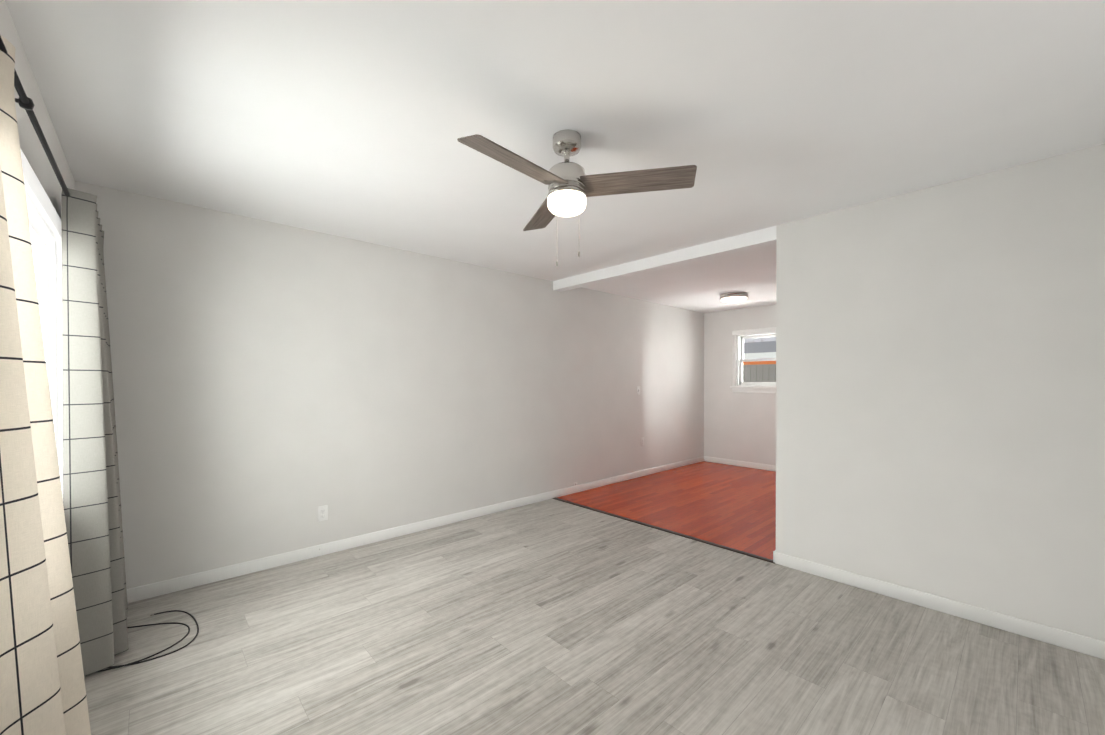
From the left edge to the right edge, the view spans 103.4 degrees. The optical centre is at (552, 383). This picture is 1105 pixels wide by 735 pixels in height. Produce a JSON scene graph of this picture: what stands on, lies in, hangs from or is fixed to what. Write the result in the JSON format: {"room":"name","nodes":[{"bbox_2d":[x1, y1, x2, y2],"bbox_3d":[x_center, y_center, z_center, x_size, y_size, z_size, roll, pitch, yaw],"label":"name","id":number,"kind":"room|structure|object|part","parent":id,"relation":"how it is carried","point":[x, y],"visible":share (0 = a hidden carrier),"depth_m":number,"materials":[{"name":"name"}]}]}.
{"room":"empty living room","nodes":[
{"label":"empty living room","id":0,"kind":"room"},
{"bbox_2d":[0,0,74,456],"bbox_3d":[-1.200,0.093,0.729,0.150,2.440,4.819,0,0,-43],"label":"wall","id":1,"kind":"structure","parent":0,"point":[33,151],"depth_m":1.63,"materials":[{"name":"paint"}]},
{"bbox_2d":[0,36,69,196],"bbox_3d":[-1.786,-0.811,1.524,0.067,0.070,2.424,0,0,-43],"label":"curtain rod","id":2,"kind":"object","parent":1,"relation":"attached to","point":[24,101],"visible":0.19,"depth_m":1.33,"materials":[{"name":"black metal"}]},
{"bbox_2d":[0,35,90,734],"bbox_3d":[-1.161,0.229,0.961,0.211,2.135,0.508,0,0,-43],"label":"curtain","id":3,"kind":"object","parent":2,"relation":"hanging from","point":[42,687],"visible":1,"depth_m":0.97,"materials":[{"name":"white fabric"}]},
{"bbox_2d":[61,188,128,675],"bbox_3d":[-2.267,0.224,2.195,0.197,2.135,0.701,0,0,-43],"label":"curtain","id":4,"kind":"object","parent":2,"relation":"hanging from","point":[92,504],"visible":1,"depth_m":1.94,"materials":[{"name":"white fabric"}]},
{"bbox_2d":[20,148,62,497],"bbox_3d":[-1.771,-0.045,1.372,0.178,1.370,1.690,0,0,-43],"label":"window","id":5,"kind":"structure","parent":1,"relation":"in","point":[47,248],"depth_m":1.92,"materials":[{"name":"white glass"}]},
{"bbox_3d":[-1.751,-0.063,1.391,0.004,1.145,1.460,0,0,-43],"label":"glass","id":6,"kind":"part","parent":5,"relation":"part of","materials":[{"name":"glass"}]},
{"bbox_2d":[75,181,703,588],"bbox_3d":[-0.083,0.073,4.925,7.171,2.440,0.150,0,0,-43],"label":"wall","id":7,"kind":"structure","parent":0,"point":[275,385],"depth_m":3.39,"materials":[{"name":"paint"}]},
{"bbox_2d":[318,505,327,521],"bbox_3d":[-1.738,0.984,3.301,0.070,0.114,0.008,0,0,-43],"label":"outlet","id":8,"kind":"object","parent":7,"relation":"attached to","point":[322,513],"visible":1,"depth_m":3.30,"materials":[{"name":"white plastic"}]},
{"bbox_2d":[127,456,702,602],"bbox_3d":[-0.083,1.251,4.820,7.021,0.085,0.013,0,0,-43],"label":"baseboard","id":9,"kind":"structure","parent":7,"relation":"attached to","point":[151,590],"depth_m":3.43,"materials":[{"name":"white wood"}]},
{"bbox_2d":[5,0,1104,312],"bbox_3d":[1.441,-1.198,3.149,7.321,0.120,4.819,0,0,-43],"label":"ceiling","id":10,"kind":"structure","parent":0,"point":[351,118],"depth_m":1.80,"materials":[{"name":"paint"}]},
{"bbox_2d":[457,129,696,265],"bbox_3d":[-0.019,-0.835,1.958,0.945,0.596,1.032,0,0,-43],"label":"ceiling fan","id":11,"kind":"object","parent":10,"relation":"hanging from","point":[572,186],"visible":1,"depth_m":1.93,"materials":[{"name":"wood"}]},
{"bbox_3d":[-0.146,-0.894,1.770,0.138,0.009,0.495,19,13,40],"label":"blade","id":12,"kind":"part","parent":11,"relation":"part of","materials":[{"name":"brown wood"}]},
{"bbox_3d":[-0.032,-0.897,2.308,0.138,0.009,0.495,-15,5,-17],"label":"blade","id":13,"kind":"part","parent":11,"relation":"part of","materials":[{"name":"brown wood"}]},
{"bbox_3d":[0.066,-0.818,2.006,0.177,0.072,0.177,0,0,-43],"label":"glass","id":14,"kind":"part","parent":11,"relation":"part of","materials":[{"name":"white glass"}]},
{"bbox_3d":[0.377,-0.895,1.940,0.495,0.009,0.138,0,-14,12],"label":"blade","id":15,"kind":"part","parent":11,"relation":"part of","materials":[{"name":"brown wood"}]},
{"bbox_2d":[720,292,747,302],"bbox_3d":[2.346,-1.098,5.637,0.340,0.104,0.340,0,0,-43],"label":"ceiling light","id":16,"kind":"object","parent":10,"relation":"attached to","point":[733,297],"visible":1,"depth_m":5.52,"materials":[{"name":"white glass"}]},
{"bbox_2d":[84,461,1104,734],"bbox_3d":[1.441,1.351,3.161,7.321,0.100,4.819,0,0,-43],"label":"floor","id":17,"kind":"structure","parent":0,"point":[552,617],"depth_m":2.16,"materials":[{"name":"grey laminate"}]},
{"bbox_2d":[95,610,198,672],"bbox_3d":[-2.094,1.302,2.235,0.429,0.011,0.539,0,0,-43],"label":"cord","id":18,"kind":"object","parent":17,"relation":"on","point":[128,664],"visible":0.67,"depth_m":2.18,"materials":[{"name":"black rubber"}]},
{"bbox_2d":[553,497,774,563],"bbox_3d":[0.819,1.294,4.033,0.048,0.007,2.368,0,0,-43],"label":"trim","id":19,"kind":"structure","parent":17,"relation":"on","point":[694,538],"depth_m":3.75,"materials":[{"name":"brown"}]},
{"bbox_2d":[553,226,775,291],"bbox_3d":[0.855,-1.093,4.063,0.120,0.100,2.380,0,0,-43],"label":"header beam","id":20,"kind":"structure","parent":0,"point":[761,238],"depth_m":3.76,"materials":[{"name":"paint"}]},
{"bbox_2d":[704,304,775,465],"bbox_3d":[3.642,0.068,6.059,0.150,2.440,3.219,0,0,-43],"label":"wall","id":21,"kind":"structure","parent":0,"point":[739,426],"depth_m":6.85,"materials":[{"name":"paint"}]},
{"bbox_2d":[703,456,775,470],"bbox_3d":[3.582,1.245,6.009,0.013,0.085,3.180,0,0,-43],"label":"baseboard","id":22,"kind":"structure","parent":21,"relation":"attached to","point":[705,458],"depth_m":6.74,"materials":[{"name":"white wood"}]},
{"bbox_2d":[730,327,775,392],"bbox_3d":[3.177,-0.340,6.526,0.200,0.960,0.970,0,0,-43],"label":"dining room window","id":23,"kind":"structure","parent":21,"relation":"in","point":[738,360],"depth_m":6.70,"materials":[{"name":"white"}]},
{"bbox_3d":[3.201,-0.360,6.549,0.042,0.690,0.700,0,0,-43],"label":"glass","id":24,"kind":"part","parent":23,"relation":"part of","materials":[{"name":"clear glass"}]},
{"bbox_2d":[776,144,1104,640],"bbox_3d":[2.383,0.085,2.404,0.120,2.440,2.139,0,0,-43],"label":"wall","id":25,"kind":"structure","parent":0,"point":[940,390],"depth_m":2.44,"materials":[{"name":"paint"}]},
{"bbox_2d":[773,550,1104,659],"bbox_3d":[2.328,1.263,2.389,0.036,0.085,2.122,0,0,-43],"label":"baseboard","id":26,"kind":"structure","parent":25,"relation":"attached to","point":[1059,637],"depth_m":2.44,"materials":[{"name":"white wood"}]},
{"label":"outside","id":27,"kind":"structure","parent":0,"visible":0},
{"bbox_2d":[743,337,775,381],"bbox_3d":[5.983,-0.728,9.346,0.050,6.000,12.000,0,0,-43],"label":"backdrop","id":28,"kind":"structure","parent":27,"point":[770,369],"depth_m":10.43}
]}

